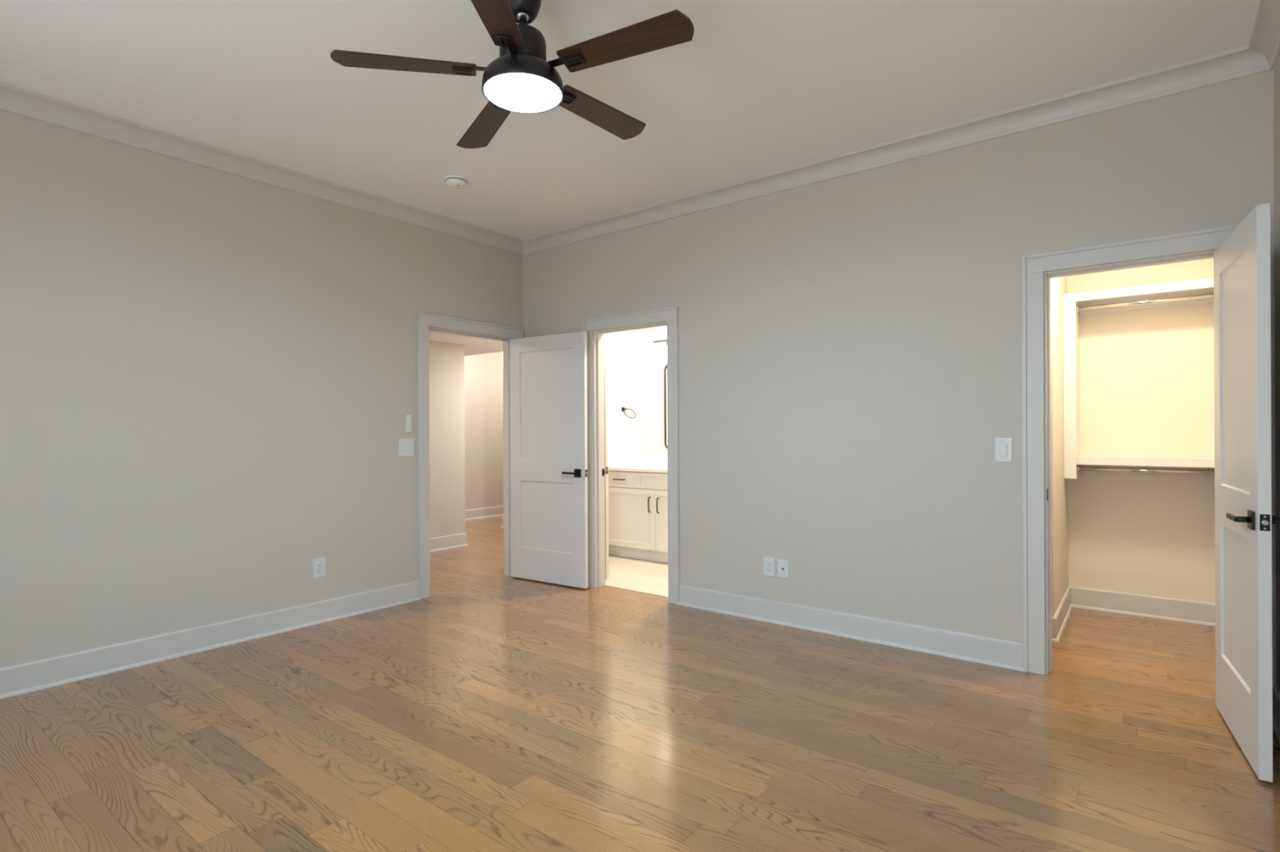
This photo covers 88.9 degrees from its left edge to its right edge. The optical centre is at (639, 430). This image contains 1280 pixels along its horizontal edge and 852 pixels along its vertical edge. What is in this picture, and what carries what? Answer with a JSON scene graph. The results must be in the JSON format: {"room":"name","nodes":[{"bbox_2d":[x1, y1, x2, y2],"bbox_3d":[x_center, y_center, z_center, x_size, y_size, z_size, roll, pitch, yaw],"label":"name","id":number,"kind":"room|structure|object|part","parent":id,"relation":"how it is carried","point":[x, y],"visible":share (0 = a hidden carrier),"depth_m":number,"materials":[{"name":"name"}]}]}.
{"room":"empty bedroom","nodes":[
{"label":"empty bedroom","id":0,"kind":"room"},
{"bbox_2d":[0,109,639,667],"bbox_3d":[-1.995,-0.186,4.537,0.120,2.890,6.360,0,0,38],"label":"wall","id":1,"kind":"structure","parent":0,"point":[208,376],"depth_m":3.74,"materials":[{"name":"beige paint"}]},
{"bbox_2d":[0,580,420,699],"bbox_3d":[-2.761,1.193,3.418,0.026,0.140,3.645,0,0,38],"label":"baseboard","id":2,"kind":"structure","parent":1,"relation":"attached to","point":[37,675],"depth_m":3.68,"materials":[{"name":"white paint"}]},
{"bbox_2d":[312,557,325,578],"bbox_3d":[-2.105,0.900,4.282,0.009,0.124,0.080,0,0,38],"label":"electrical outlet","id":3,"kind":"object","parent":1,"relation":"attached to","point":[319,564],"visible":1,"depth_m":4.28,"materials":[{"name":"white plastic"}]},
{"bbox_2d":[316,562,322,573],"bbox_3d":[-2.103,0.900,4.281,0.003,0.068,0.033,0,0,38],"label":"receptacle","id":4,"kind":"object","parent":3,"relation":"attached to","point":[319,565],"depth_m":4.28,"materials":[{"name":"white plastic"}]},
{"bbox_2d":[398,439,413,456],"bbox_3d":[-1.715,0.122,4.791,0.010,0.126,0.122,0,0,38],"label":"light switch","id":5,"kind":"object","parent":1,"relation":"attached to","point":[406,446],"visible":1,"depth_m":4.79,"materials":[{"name":"white plastic"}]},
{"bbox_2d":[404,414,411,432],"bbox_3d":[-1.703,-0.051,4.795,0.025,0.132,0.048,0,0,38],"label":"remote","id":6,"kind":"object","parent":1,"relation":"attached to","point":[408,417],"visible":1,"depth_m":4.78,"materials":[{"name":"white plastic"}]},
{"bbox_2d":[417,311,523,599],"bbox_3d":[-1.384,0.185,5.307,0.144,2.143,1.033,0,0,38],"label":"trim","id":7,"kind":"structure","parent":1,"relation":"attached to","point":[424,321],"depth_m":4.93,"materials":[{"name":"white paint"}]},
{"bbox_2d":[509,331,587,588],"bbox_3d":[-0.767,0.230,5.354,0.828,2.023,0.120,0,0,34],"label":"door","id":8,"kind":"structure","parent":1,"relation":"in","point":[548,412],"depth_m":5.33,"materials":[{"name":"white paint"}]},
{"bbox_3d":[-0.563,0.335,5.154,0.134,0.018,0.012,0,0,34],"label":"lever","id":9,"kind":"part","parent":8,"relation":"part of","materials":[{"name":"black metal"}]},
{"bbox_3d":[-0.494,0.334,5.160,0.066,0.066,0.009,0,0,34],"label":"handle","id":10,"kind":"part","parent":8,"relation":"part of","materials":[{"name":"black metal"}]},
{"bbox_2d":[622,407,635,418],"bbox_3d":[-0.117,-0.187,6.782,0.105,0.119,0.180,0,0,38],"label":"towel ring","id":11,"kind":"object","parent":1,"relation":"attached to","point":[624,409],"visible":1,"depth_m":6.77,"materials":[{"name":"brown metal"}]},
{"bbox_2d":[0,0,1279,255],"bbox_3d":[-0.587,-1.587,2.395,4.737,0.100,4.700,0,0,38],"label":"crown molding","id":12,"kind":"structure","parent":1,"relation":"attached to","point":[1261,54],"depth_m":3.61,"materials":[{"name":"white paint"}]},
{"bbox_2d":[429,340,465,537],"bbox_3d":[-3.527,-0.179,6.626,1.900,2.890,2.790,0,0,38],"label":"wall","id":13,"kind":"structure","parent":0,"point":[446,360],"depth_m":6.96,"materials":[{"name":"beige paint"}]},
{"bbox_2d":[430,506,503,552],"bbox_3d":[-2.190,1.190,8.163,1.726,0.140,6.550,0,0,38],"label":"baseboard","id":14,"kind":"structure","parent":13,"relation":"attached to","point":[442,543],"depth_m":7.10,"materials":[{"name":"white paint"}]},
{"bbox_3d":[-3.377,1.256,6.626,1.726,0.018,2.666,0,0,38],"label":"shoe moulding","id":15,"kind":"part","parent":14,"relation":"part of","materials":[{"name":"white paint"}]},
{"bbox_3d":[-2.050,1.250,9.723,0.012,0.018,3.910,0,0,38],"label":"shoe moulding","id":16,"kind":"part","parent":14,"relation":"part of","materials":[{"name":"white paint"}]},
{"bbox_2d":[429,331,502,355],"bbox_3d":[-1.675,-1.255,7.819,3.380,0.615,6.650,0,0,38],"label":"ceiling","id":17,"kind":"structure","parent":0,"point":[473,345],"depth_m":6.99,"materials":[{"name":"white paint"}]},
{"bbox_2d":[464,351,503,510],"bbox_3d":[-2.151,-0.185,9.796,0.200,2.890,3.910,0,0,38],"label":"wall","id":18,"kind":"structure","parent":0,"point":[483,373],"depth_m":9.48,"materials":[{"name":"beige paint"}]},
{"bbox_2d":[502,421,503,479],"bbox_3d":[-0.073,-0.195,8.920,2.200,2.890,2.755,0,0,38],"label":"wall","id":19,"kind":"structure","parent":0,"point":[503,421],"depth_m":8.50,"materials":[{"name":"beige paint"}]},
{"bbox_2d":[500,516,503,528],"bbox_3d":[-0.085,1.180,8.917,2.226,0.140,2.781,0,0,38],"label":"baseboard","id":20,"kind":"structure","parent":19,"relation":"attached to","point":[502,526],"depth_m":8.49,"materials":[{"name":"white paint"}]},
{"bbox_2d":[0,0,1260,239],"bbox_3d":[-0.588,-1.687,2.395,4.977,0.100,4.940,0,0,38],"label":"ceiling","id":21,"kind":"structure","parent":0,"point":[759,87],"depth_m":3.01,"materials":[{"name":"white paint"}]},
{"bbox_2d":[443,175,468,189],"bbox_3d":[-1.198,-1.612,4.249,0.156,0.045,0.156,0,0,38],"label":"smoke detector","id":22,"kind":"object","parent":21,"relation":"attached to","point":[457,182],"visible":1,"depth_m":4.21,"materials":[{"name":"white plastic"}]},
{"bbox_3d":[-1.198,-1.629,4.249,0.156,0.010,0.156,0,0,38],"label":"plate","id":23,"kind":"part","parent":22,"relation":"part of","materials":[{"name":"white paint"}]},
{"bbox_2d":[330,0,693,148],"bbox_3d":[-0.378,-1.405,2.322,1.190,0.467,1.156,0,0,38],"label":"ceiling fan","id":24,"kind":"object","parent":21,"relation":"hanging from","point":[521,80],"visible":1,"depth_m":2.21,"materials":[{"name":"brown wood"}]},
{"bbox_3d":[-0.791,-1.236,2.200,0.463,0.007,0.132,-2,11,-13],"label":"blade","id":25,"kind":"part","parent":24,"relation":"part of","materials":[{"name":"brown wood"}]},
{"bbox_3d":[-0.615,-1.234,2.625,0.132,0.007,0.463,-12,4,-31],"label":"blade","id":26,"kind":"part","parent":24,"relation":"part of","materials":[{"name":"brown wood"}]},
{"bbox_3d":[-0.441,-1.259,1.901,0.132,0.007,0.463,10,0,5],"label":"blade","id":27,"kind":"part","parent":24,"relation":"part of","materials":[{"name":"brown wood"}]},
{"bbox_2d":[484,73,561,112],"bbox_3d":[-0.410,-1.181,2.291,0.265,0.019,0.265,0,0,38],"label":"diffuser","id":28,"kind":"object","parent":24,"relation":"attached to","point":[512,92],"depth_m":2.26,"materials":[{"name":"white glass"}]},
{"bbox_3d":[-0.156,-1.255,2.589,0.132,0.007,0.463,-13,-8,40],"label":"blade","id":29,"kind":"part","parent":24,"relation":"part of","materials":[{"name":"brown wood"}]},
{"bbox_3d":[-0.049,-1.271,2.142,0.463,0.007,0.132,-3,-11,22],"label":"blade","id":30,"kind":"part","parent":24,"relation":"part of","materials":[{"name":"brown wood"}]},
{"bbox_2d":[0,515,1279,851],"bbox_3d":[-0.525,1.276,5.197,8.287,0.052,9.594,0,0,38],"label":"floor","id":31,"kind":"structure","parent":0,"point":[492,711],"depth_m":2.63,"materials":[{"name":"brown wood"}]},
{"bbox_2d":[608,470,667,563],"bbox_3d":[0.319,0.818,6.354,1.300,0.854,0.650,0,0,38],"label":"vanity cabinet","id":32,"kind":"object","parent":31,"relation":"on","point":[637,501],"visible":0.51,"depth_m":6.26,"materials":[{"name":"white paint"}]},
{"bbox_3d":[-0.194,0.476,6.396,0.434,0.150,0.019,0,0,38],"label":"drawer","id":33,"kind":"part","parent":32,"relation":"part of","materials":[{"name":"white paint"}]},
{"bbox_3d":[-0.109,0.843,6.331,0.646,0.572,0.019,0,0,38],"label":"door","id":34,"kind":"part","parent":32,"relation":"part of","materials":[{"name":"white paint"}]},
{"bbox_2d":[608,455,667,473],"bbox_3d":[0.324,0.326,6.359,1.313,0.125,0.637,0,0,38],"label":"countertop","id":35,"kind":"structure","parent":32,"relation":"on","point":[650,464],"depth_m":6.73,"materials":[{"name":"white stone"}]},
{"bbox_3d":[0.146,0.474,6.133,0.419,0.150,0.019,0,0,38],"label":"drawer","id":36,"kind":"part","parent":32,"relation":"part of","materials":[{"name":"white paint"}]},
{"bbox_3d":[0.166,0.696,6.084,0.011,0.151,0.036,0,0,38],"label":"pull handle","id":37,"kind":"part","parent":32,"relation":"part of","materials":[{"name":"brown metal"}]},
{"bbox_3d":[0.404,0.840,5.934,0.646,0.572,0.019,0,0,38],"label":"door","id":38,"kind":"part","parent":32,"relation":"part of","materials":[{"name":"white paint"}]},
{"bbox_2d":[639,326,667,456],"bbox_3d":[1.004,-0.135,6.290,2.720,2.760,0.080,0,0,38],"label":"wall","id":39,"kind":"structure","parent":0,"point":[652,364],"depth_m":6.91,"materials":[{"name":"white paint"}]},
{"bbox_2d":[640,455,667,465],"bbox_3d":[0.514,0.310,6.604,1.313,0.095,0.018,0,0,38],"label":"backsplash","id":40,"kind":"structure","parent":39,"relation":"attached to","point":[644,460],"depth_m":6.88,"materials":[{"name":"white stone"}]},
{"bbox_2d":[653,339,666,359],"bbox_3d":[0.463,-0.855,6.551,0.770,0.235,0.162,0,0,38],"label":"vanity light","id":41,"kind":"object","parent":39,"relation":"attached to","point":[664,348],"visible":0.19,"depth_m":6.64,"materials":[{"name":"glass"}]},
{"bbox_3d":[0.473,-0.922,6.564,0.770,0.014,0.100,0,0,38],"label":"arm","id":42,"kind":"part","parent":41,"relation":"part of","materials":[{"name":"brown metal"}]},
{"bbox_2d":[662,341,666,359],"bbox_3d":[0.277,-0.826,6.662,0.110,0.179,0.110,0,0,38],"label":"shade","id":43,"kind":"object","parent":41,"relation":"attached to","point":[664,349],"depth_m":6.63,"materials":[{"name":"glass"}]},
{"bbox_2d":[664,364,667,448],"bbox_3d":[0.507,-0.252,6.605,0.638,0.908,0.020,0,0,38],"label":"wall mirror","id":44,"kind":"object","parent":39,"relation":"attached to","point":[665,367],"visible":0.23,"depth_m":6.79,"materials":[{"name":"brown metal"}]},
{"bbox_2d":[666,368,667,446],"bbox_3d":[0.511,-0.252,6.609,0.610,0.880,0.008,0,0,38],"label":"mirror glass","id":45,"kind":"object","parent":44,"relation":"attached to","point":[666,368],"depth_m":6.79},
{"bbox_2d":[523,70,1275,685],"bbox_3d":[0.893,-0.199,4.302,4.737,2.890,0.120,0,0,38],"label":"wall","id":46,"kind":"structure","parent":0,"point":[851,345],"depth_m":3.79,"materials":[{"name":"beige paint"}]},
{"bbox_2d":[604,337,608,577],"bbox_3d":[-0.554,0.229,5.719,0.714,2.023,0.141,0,0,38],"label":"door","id":47,"kind":"structure","parent":46,"relation":"in","point":[606,352],"depth_m":5.50,"materials":[{"name":"white paint"}]},
{"bbox_2d":[582,306,679,604],"bbox_3d":[-0.050,0.179,5.018,0.919,2.143,0.144,0,0,38],"label":"trim","id":48,"kind":"structure","parent":46,"relation":"attached to","point":[595,340],"depth_m":5.15,"materials":[{"name":"white paint"}]},
{"bbox_3d":[-0.298,0.336,5.271,0.006,0.060,0.038,0,0,38],"label":"strike plate","id":49,"kind":"part","parent":48,"relation":"part of","materials":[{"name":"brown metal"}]},
{"bbox_2d":[763,556,774,577],"bbox_3d":[0.844,0.889,4.262,0.080,0.124,0.009,0,0,38],"label":"electrical outlet","id":50,"kind":"object","parent":46,"relation":"attached to","point":[768,562],"visible":1,"depth_m":4.26,"materials":[{"name":"white plastic"}]},
{"bbox_2d":[766,561,771,572],"bbox_3d":[0.842,0.889,4.260,0.033,0.068,0.003,0,0,38],"label":"receptacle","id":51,"kind":"object","parent":50,"relation":"attached to","point":[768,563],"depth_m":4.26,"materials":[{"name":"white plastic"}]},
{"bbox_2d":[777,559,788,578],"bbox_3d":[0.920,0.889,4.201,0.078,0.118,0.012,0,0,38],"label":"outlet","id":52,"kind":"object","parent":46,"relation":"attached to","point":[782,565],"visible":1,"depth_m":4.20,"materials":[{"name":"white plastic"}]},
{"bbox_2d":[676,585,1023,671],"bbox_3d":[1.128,1.175,4.033,2.166,0.140,0.026,0,0,38],"label":"baseboard","id":53,"kind":"structure","parent":46,"relation":"attached to","point":[1006,654],"depth_m":3.87,"materials":[{"name":"white paint"}]},
{"bbox_2d":[995,437,1012,462],"bbox_3d":[1.913,0.099,3.433,0.080,0.126,0.010,0,0,38],"label":"light switch","id":54,"kind":"object","parent":46,"relation":"attached to","point":[1003,446],"visible":1,"depth_m":3.43,"materials":[{"name":"white plastic"}]},
{"bbox_2d":[1022,224,1238,675],"bbox_3d":[2.378,0.168,3.141,0.914,2.143,0.144,0,0,38],"label":"trim","id":55,"kind":"structure","parent":46,"relation":"attached to","point":[1033,266],"depth_m":3.33,"materials":[{"name":"white paint"}]},
{"bbox_2d":[1213,203,1279,782],"bbox_3d":[2.387,0.215,2.598,0.141,2.023,0.754,0,0,32],"label":"door","id":56,"kind":"structure","parent":46,"relation":"in","point":[1243,519],"depth_m":2.47,"materials":[{"name":"white paint"}]},
{"bbox_3d":[2.203,0.322,2.428,0.012,0.018,0.134,0,0,32],"label":"lever","id":57,"kind":"part","parent":56,"relation":"part of","materials":[{"name":"black metal"}]},
{"bbox_3d":[2.210,0.322,2.358,0.009,0.066,0.066,0,0,32],"label":"handle","id":58,"kind":"part","parent":56,"relation":"part of","materials":[{"name":"black metal"}]},
{"bbox_3d":[2.191,0.322,2.287,0.027,0.058,0.002,0,0,32],"label":"latch plate","id":59,"kind":"part","parent":56,"relation":"part of","materials":[{"name":"metal"}]},
{"bbox_3d":[2.312,0.321,2.358,0.012,0.018,0.134,0,0,32],"label":"lever","id":60,"kind":"part","parent":56,"relation":"part of","materials":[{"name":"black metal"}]},
{"bbox_2d":[1050,276,1068,617],"bbox_3d":[2.384,-0.111,4.490,0.865,2.700,0.960,0,0,38],"label":"wall","id":61,"kind":"structure","parent":0,"point":[1060,509],"depth_m":4.08,"materials":[{"name":"paint"}]},
{"bbox_2d":[1062,293,1079,479],"bbox_3d":[2.952,-0.298,4.460,0.070,1.232,0.309,0,0,38],"label":"panel","id":62,"kind":"object","parent":61,"relation":"attached to","point":[1070,316],"visible":0.89,"depth_m":4.34,"materials":[{"name":"white paint"}]},
{"bbox_2d":[1076,293,1213,312],"bbox_3d":[3.216,-0.820,4.154,0.724,0.048,0.048,0,0,38],"label":"closet rod","id":63,"kind":"object","parent":62,"relation":"attached to","point":[1210,295],"visible":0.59,"depth_m":4.14,"materials":[{"name":"silver metal"}]},
{"bbox_2d":[1077,465,1214,474],"bbox_3d":[3.220,0.251,4.154,0.724,0.048,0.048,0,0,38],"label":"closet rod","id":64,"kind":"object","parent":62,"relation":"attached to","point":[1079,468],"visible":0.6,"depth_m":4.14,"materials":[{"name":"silver metal"}]},
{"bbox_2d":[1051,586,1215,643],"bbox_3d":[2.585,1.168,4.010,1.562,0.140,1.480,0,0,38],"label":"baseboard","id":65,"kind":"structure","parent":61,"relation":"attached to","point":[1131,604],"depth_m":4.31,"materials":[{"name":"white paint"}]},
{"bbox_3d":[2.576,1.229,4.008,1.548,0.018,1.466,0,0,38],"label":"shoe moulding","id":66,"kind":"part","parent":65,"relation":"part of","materials":[{"name":"white paint"}]},
{"bbox_2d":[1066,257,1215,603],"bbox_3d":[3.082,-0.114,4.632,1.797,2.700,0.120,0,0,38],"label":"wall","id":67,"kind":"structure","parent":0,"point":[1147,375],"depth_m":4.34,"materials":[{"name":"paint"}]},
{"bbox_2d":[1075,277,1213,315],"bbox_3d":[3.264,-0.861,4.217,0.724,0.106,0.309,0,0,38],"label":"closet shelf","id":68,"kind":"object","parent":67,"relation":"attached to","point":[1206,286],"visible":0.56,"depth_m":4.20,"materials":[{"name":"white paint"}]},
{"bbox_2d":[1076,455,1214,469],"bbox_3d":[3.269,0.219,4.217,0.724,0.106,0.309,0,0,38],"label":"closet shelf","id":69,"kind":"object","parent":67,"relation":"attached to","point":[1183,463],"visible":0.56,"depth_m":4.14,"materials":[{"name":"white paint"}]},
{"bbox_2d":[1273,52,1279,693],"bbox_3d":[1.377,-0.201,0.957,0.120,2.890,4.820,0,0,38],"label":"wall","id":70,"kind":"structure","parent":0,"point":[1277,68],"depth_m":2.75,"materials":[{"name":"beige paint"}]},
{"bbox_2d":[1272,685,1279,744],"bbox_3d":[1.275,1.174,0.965,0.061,0.140,4.700,0,0,38],"label":"baseboard","id":71,"kind":"structure","parent":70,"relation":"attached to","point":[1276,695],"depth_m":2.71,"materials":[{"name":"white paint"}]},
{"bbox_3d":[1.266,1.235,0.964,0.047,0.018,4.686,0,0,38],"label":"shoe moulding","id":72,"kind":"part","parent":71,"relation":"part of","materials":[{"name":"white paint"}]},
{"bbox_2d":[1272,744,1279,751],"bbox_3d":[2.331,1.154,2.361,0.070,0.024,0.024,0,0,38],"label":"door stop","id":73,"kind":"object","parent":70,"relation":"attached to","point":[1274,748],"visible":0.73,"depth_m":2.37,"materials":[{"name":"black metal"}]}
]}

